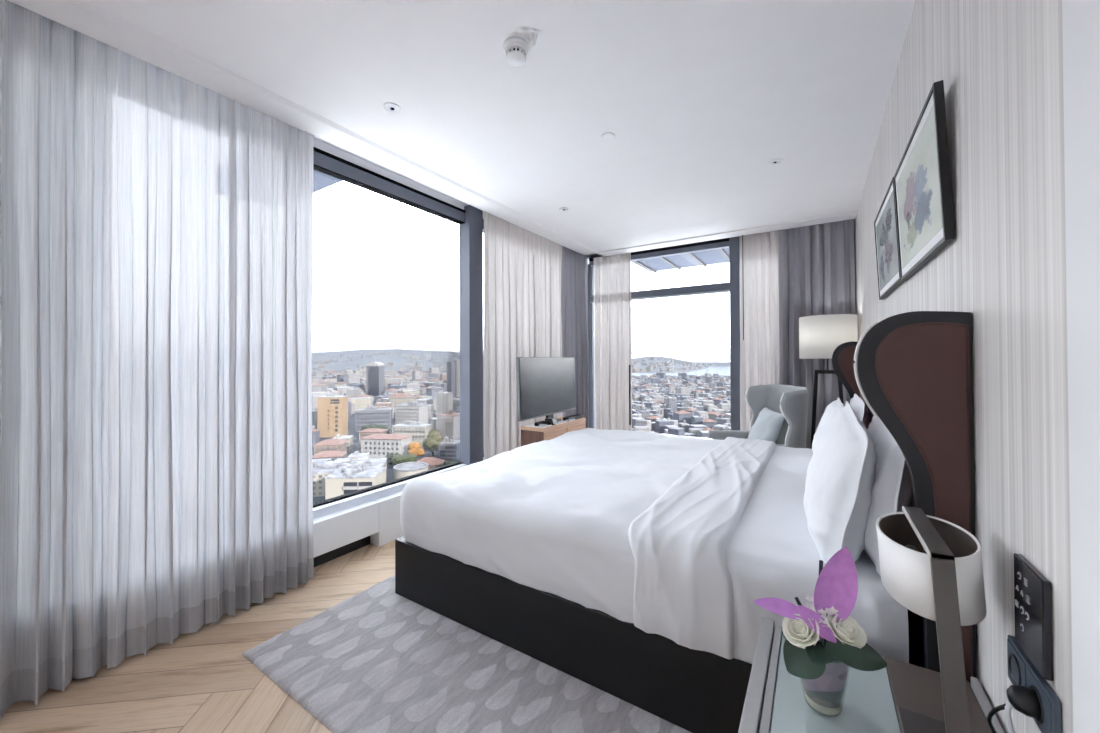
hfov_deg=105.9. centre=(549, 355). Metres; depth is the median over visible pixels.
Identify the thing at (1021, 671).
wall socket
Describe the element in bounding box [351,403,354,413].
building
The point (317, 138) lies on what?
trim
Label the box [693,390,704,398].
building
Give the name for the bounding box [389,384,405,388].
building
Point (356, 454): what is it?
building
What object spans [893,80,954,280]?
framed print
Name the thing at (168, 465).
sheer curtain
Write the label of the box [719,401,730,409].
building
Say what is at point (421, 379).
building
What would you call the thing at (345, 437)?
building
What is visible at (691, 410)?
building
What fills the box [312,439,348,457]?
house
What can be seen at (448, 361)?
apartment tower
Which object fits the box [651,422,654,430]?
building
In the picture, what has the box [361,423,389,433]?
tree
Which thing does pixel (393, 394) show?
building
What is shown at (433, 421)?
building
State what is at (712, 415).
building
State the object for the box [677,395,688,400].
building
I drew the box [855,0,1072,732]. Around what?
wall
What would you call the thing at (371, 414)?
apartment block
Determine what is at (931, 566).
table lamp
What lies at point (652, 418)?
building
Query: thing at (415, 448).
tree
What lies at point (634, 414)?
building
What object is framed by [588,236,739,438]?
window
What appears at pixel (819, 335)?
floor lamp
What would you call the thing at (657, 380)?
building
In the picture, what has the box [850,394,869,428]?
pillow
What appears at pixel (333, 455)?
house
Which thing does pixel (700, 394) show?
building
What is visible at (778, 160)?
recessed light
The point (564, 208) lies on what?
recessed light
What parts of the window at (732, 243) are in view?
rail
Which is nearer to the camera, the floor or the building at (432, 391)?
the floor
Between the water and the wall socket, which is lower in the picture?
the wall socket
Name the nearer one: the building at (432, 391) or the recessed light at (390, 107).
the recessed light at (390, 107)
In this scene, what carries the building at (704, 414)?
on the ground
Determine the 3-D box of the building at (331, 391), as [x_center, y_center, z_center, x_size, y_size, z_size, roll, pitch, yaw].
[-362.532,68.047,681.332,20.632,21.756,27.703,-1,-1,33]
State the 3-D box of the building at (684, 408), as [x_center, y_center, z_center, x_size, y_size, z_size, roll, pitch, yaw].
[168.249,68.363,503.619,16.479,13.483,12.136,-1,-1,33]
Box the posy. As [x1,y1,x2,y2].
[753,547,886,678]
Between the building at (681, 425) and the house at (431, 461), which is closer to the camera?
the house at (431, 461)
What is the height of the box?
0.030 m
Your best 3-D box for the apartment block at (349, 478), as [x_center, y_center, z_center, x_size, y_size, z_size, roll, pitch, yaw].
[-95.520,63.898,205.285,23.291,19.220,17.200,0,-1,-3]
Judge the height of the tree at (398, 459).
11.567 m
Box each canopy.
[313,170,342,192]
[631,248,729,272]
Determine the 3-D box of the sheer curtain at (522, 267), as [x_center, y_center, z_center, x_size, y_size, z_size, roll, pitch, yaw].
[-0.218,-0.010,4.166,0.089,2.573,1.327,-1,-1,32]
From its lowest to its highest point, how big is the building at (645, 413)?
15.442 m
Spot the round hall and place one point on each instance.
(401, 470)
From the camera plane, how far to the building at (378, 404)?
470.14 m
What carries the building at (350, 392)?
on the ground
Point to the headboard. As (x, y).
(911, 371)
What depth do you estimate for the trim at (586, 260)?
5.48 m
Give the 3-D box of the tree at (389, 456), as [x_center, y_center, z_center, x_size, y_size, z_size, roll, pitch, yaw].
[-103.687,69.520,277.143,11.002,9.344,9.203,-1,-1,33]
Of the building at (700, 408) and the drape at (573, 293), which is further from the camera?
the building at (700, 408)
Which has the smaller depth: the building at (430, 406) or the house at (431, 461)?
the house at (431, 461)
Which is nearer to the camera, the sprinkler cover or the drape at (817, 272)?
the sprinkler cover
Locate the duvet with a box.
[400,428,776,658]
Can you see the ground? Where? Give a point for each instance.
(351, 424)
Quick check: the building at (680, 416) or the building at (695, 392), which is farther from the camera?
the building at (695, 392)
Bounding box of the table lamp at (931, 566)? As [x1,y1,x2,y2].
[876,506,986,732]
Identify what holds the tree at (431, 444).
on the ground
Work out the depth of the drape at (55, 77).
1.57 m
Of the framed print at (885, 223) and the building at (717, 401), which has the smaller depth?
the framed print at (885, 223)
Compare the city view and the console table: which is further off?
the city view
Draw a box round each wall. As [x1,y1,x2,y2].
[313,138,483,218]
[585,219,855,314]
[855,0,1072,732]
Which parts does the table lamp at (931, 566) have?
bulb, lamp shade, plate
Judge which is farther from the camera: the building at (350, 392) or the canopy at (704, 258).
the building at (350, 392)
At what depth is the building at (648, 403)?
540.08 m
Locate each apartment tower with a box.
[317,393,347,437]
[447,361,448,390]
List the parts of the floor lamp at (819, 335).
leg, lamp shade, leg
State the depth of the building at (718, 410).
473.37 m
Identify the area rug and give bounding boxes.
[242,575,691,732]
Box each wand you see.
[629,317,630,424]
[742,235,743,339]
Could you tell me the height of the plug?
0.199 m
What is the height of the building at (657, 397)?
16.447 m
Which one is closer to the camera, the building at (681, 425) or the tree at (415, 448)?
the tree at (415, 448)
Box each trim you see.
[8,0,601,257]
[313,136,586,256]
[585,211,857,257]
[585,259,588,427]
[1062,0,1099,732]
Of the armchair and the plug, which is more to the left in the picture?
the armchair
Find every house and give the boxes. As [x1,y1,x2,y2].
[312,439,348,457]
[312,451,345,460]
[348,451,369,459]
[416,457,436,469]
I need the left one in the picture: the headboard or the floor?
the floor
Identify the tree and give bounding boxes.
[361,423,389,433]
[386,453,399,466]
[391,454,416,464]
[408,442,424,455]
[422,429,440,454]
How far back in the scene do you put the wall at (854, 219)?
3.94 m
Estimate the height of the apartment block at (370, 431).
15.223 m
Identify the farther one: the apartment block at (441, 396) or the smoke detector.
the apartment block at (441, 396)
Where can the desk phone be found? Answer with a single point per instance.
(553, 420)
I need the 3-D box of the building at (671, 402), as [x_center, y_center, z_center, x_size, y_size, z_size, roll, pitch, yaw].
[149.694,62.803,509.693,12.466,24.868,12.224,-1,-1,33]
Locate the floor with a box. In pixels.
[0,540,394,732]
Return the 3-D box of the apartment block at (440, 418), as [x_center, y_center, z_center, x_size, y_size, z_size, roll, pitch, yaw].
[-88.006,62.153,367.375,16.699,25.577,18.400,0,-1,17]
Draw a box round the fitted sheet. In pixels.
[581,446,908,663]
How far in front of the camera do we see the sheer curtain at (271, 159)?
2.18 m
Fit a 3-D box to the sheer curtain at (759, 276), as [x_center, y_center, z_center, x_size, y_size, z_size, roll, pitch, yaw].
[2.158,-0.019,4.274,0.383,2.573,0.060,-1,-1,33]
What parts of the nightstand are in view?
tray frame, glass plate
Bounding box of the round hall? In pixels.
[393,462,428,479]
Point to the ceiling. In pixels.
(698, 98)
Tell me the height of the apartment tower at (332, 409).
40.054 m
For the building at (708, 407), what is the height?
16.294 m
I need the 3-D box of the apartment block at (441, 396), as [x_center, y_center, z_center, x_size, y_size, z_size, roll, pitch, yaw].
[-131.693,60.063,518.524,16.786,32.853,15.400,0,-1,8]
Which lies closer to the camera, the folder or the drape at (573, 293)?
the folder
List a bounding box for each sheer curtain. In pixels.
[107,46,228,668]
[228,99,313,616]
[483,211,561,459]
[594,253,631,430]
[739,230,779,429]
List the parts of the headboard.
inset panel, panel, inset panel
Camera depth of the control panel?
0.69 m
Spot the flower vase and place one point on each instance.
(824, 694)
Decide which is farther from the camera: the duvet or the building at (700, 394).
the building at (700, 394)
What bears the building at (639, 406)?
on the ground
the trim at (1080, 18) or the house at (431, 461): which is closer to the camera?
the trim at (1080, 18)
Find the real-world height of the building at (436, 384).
23.114 m
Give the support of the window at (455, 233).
in the wall at (318, 144)
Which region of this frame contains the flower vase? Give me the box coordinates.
[802,636,848,715]
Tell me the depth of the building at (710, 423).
401.74 m
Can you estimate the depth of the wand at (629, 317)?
4.97 m
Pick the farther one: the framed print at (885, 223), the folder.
the folder
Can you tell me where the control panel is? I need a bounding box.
[1014,553,1052,680]
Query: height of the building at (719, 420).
14.819 m
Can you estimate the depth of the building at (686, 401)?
565.58 m
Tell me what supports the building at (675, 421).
on the ground
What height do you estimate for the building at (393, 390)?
21.946 m
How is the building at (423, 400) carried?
on the ground
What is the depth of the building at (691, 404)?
537.05 m
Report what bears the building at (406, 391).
on the ground
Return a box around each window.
[313,147,482,518]
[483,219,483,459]
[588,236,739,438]
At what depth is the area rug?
1.60 m
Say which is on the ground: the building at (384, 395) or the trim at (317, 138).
the building at (384, 395)
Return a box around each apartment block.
[325,463,386,499]
[351,396,372,409]
[355,406,392,431]
[358,428,387,447]
[392,420,430,444]
[395,401,427,424]
[436,391,447,416]
[436,413,444,436]
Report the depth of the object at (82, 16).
2.00 m
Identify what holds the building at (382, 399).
on the ground
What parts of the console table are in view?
panel, door, door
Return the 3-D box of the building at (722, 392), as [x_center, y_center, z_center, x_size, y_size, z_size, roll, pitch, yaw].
[297.730,68.216,720.920,15.704,16.626,14.915,-1,-1,33]
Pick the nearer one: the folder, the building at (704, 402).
the folder
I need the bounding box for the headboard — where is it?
[832,311,976,684]
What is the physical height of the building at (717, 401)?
16.469 m
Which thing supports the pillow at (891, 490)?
on the fitted sheet
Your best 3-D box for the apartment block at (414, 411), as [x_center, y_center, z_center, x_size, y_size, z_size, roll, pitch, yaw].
[-147.189,62.408,443.109,27.155,26.929,20.400,0,-1,10]
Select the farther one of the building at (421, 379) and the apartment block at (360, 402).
the building at (421, 379)
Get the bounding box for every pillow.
[803,401,876,562]
[812,397,843,452]
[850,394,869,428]
[864,416,912,589]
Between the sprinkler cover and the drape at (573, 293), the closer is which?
the sprinkler cover
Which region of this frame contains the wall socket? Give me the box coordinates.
[1007,635,1061,732]
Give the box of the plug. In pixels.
[987,685,1040,732]
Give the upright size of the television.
0.622 m
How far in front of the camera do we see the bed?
1.58 m
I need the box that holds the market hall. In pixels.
[312,456,386,496]
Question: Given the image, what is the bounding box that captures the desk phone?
[545,418,556,424]
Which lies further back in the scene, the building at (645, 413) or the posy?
the building at (645, 413)
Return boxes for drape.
[0,0,110,721]
[561,246,587,427]
[779,219,854,448]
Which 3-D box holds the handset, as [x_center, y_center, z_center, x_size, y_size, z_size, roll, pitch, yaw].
[-0.063,0.604,3.727,0.175,0.039,0.044,0,-1,-33]
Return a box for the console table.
[521,416,585,445]
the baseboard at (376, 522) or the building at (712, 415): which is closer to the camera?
the baseboard at (376, 522)
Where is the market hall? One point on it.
(321, 468)
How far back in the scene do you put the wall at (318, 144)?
2.92 m
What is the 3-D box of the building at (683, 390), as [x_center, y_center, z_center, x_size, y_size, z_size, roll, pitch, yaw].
[226.298,63.940,700.578,17.425,25.407,16.622,-1,-1,33]
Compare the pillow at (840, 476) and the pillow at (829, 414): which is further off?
the pillow at (829, 414)
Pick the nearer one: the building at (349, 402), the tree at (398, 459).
the tree at (398, 459)
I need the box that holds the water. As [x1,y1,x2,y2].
[632,367,729,376]
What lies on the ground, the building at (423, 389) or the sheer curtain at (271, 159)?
the building at (423, 389)
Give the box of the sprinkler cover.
[601,132,614,140]
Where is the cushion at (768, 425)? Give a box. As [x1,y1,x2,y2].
[747,407,783,441]
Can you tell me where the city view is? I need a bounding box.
[312,351,730,448]
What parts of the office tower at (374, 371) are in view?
arched crown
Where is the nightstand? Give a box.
[738,618,1003,732]
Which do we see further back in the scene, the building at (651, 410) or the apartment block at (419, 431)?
the building at (651, 410)
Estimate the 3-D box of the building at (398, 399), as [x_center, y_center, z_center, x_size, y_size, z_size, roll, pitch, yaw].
[-198.881,65.094,555.971,33.274,24.029,29.560,-1,-1,33]
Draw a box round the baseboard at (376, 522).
[313,491,403,566]
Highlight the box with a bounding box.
[563,414,582,419]
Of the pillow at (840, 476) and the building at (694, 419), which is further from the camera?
the building at (694, 419)
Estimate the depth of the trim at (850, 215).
4.26 m
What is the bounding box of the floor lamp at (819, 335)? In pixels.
[799,314,857,448]
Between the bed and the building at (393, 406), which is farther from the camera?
the building at (393, 406)
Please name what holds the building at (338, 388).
on the ground
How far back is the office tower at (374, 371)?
828.15 m
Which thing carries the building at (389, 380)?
on the ground
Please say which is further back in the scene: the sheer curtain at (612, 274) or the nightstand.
the sheer curtain at (612, 274)
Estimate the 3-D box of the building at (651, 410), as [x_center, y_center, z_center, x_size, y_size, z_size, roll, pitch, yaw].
[118.930,68.409,489.596,16.167,13.549,9.996,-1,-1,33]
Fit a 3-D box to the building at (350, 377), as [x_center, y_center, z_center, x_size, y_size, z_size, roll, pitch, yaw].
[-470.949,60.446,987.282,20.789,43.394,28.548,-1,-1,33]
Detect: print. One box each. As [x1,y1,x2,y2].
[874,178,903,299]
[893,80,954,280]
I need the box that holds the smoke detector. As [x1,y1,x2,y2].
[503,36,528,65]
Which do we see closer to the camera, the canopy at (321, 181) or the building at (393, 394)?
the canopy at (321, 181)
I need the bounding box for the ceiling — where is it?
[85,0,915,251]
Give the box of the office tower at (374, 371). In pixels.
[366,362,384,395]
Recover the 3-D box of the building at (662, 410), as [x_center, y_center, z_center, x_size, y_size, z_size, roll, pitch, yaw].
[132.836,69.447,514.683,16.355,11.810,12.381,-1,-1,33]
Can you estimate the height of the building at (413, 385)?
23.679 m
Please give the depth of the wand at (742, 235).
4.31 m
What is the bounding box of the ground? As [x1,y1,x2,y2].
[312,362,729,502]
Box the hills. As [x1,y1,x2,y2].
[312,349,716,372]
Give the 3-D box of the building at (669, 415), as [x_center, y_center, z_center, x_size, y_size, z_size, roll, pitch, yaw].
[140.437,69.081,470.377,14.325,11.679,14.493,-1,-1,33]
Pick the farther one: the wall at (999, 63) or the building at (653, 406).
the building at (653, 406)
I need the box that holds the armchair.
[708,384,808,447]
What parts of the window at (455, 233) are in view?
rail, pane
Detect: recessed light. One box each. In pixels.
[383,102,400,112]
[559,207,568,210]
[769,158,782,164]
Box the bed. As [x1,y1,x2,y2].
[395,536,751,732]
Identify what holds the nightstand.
on the floor
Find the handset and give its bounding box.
[534,421,551,425]
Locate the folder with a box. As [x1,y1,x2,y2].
[525,423,551,427]
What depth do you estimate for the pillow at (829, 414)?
2.37 m
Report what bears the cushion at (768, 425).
on the armchair
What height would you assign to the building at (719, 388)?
16.316 m
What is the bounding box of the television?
[516,357,575,423]
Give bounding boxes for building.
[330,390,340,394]
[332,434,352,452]
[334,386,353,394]
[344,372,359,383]
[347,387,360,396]
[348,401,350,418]
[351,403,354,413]
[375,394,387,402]
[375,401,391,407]
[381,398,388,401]
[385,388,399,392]
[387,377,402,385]
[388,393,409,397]
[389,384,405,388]
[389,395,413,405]
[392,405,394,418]
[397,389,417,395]
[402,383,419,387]
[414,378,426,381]
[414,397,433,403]
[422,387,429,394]
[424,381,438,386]
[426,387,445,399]
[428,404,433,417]
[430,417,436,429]
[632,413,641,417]
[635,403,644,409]
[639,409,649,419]
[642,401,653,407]
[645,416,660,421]
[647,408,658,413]
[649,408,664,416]
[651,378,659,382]
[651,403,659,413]
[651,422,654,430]
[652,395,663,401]
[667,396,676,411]
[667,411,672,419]
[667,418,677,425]
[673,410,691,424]
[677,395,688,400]
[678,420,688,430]
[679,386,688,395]
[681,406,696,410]
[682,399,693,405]
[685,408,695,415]
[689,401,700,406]
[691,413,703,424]
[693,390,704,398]
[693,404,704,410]
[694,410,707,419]
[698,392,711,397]
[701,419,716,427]
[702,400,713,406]
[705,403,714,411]
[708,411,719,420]
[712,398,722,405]
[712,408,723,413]
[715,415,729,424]
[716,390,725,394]
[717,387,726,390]
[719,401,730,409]

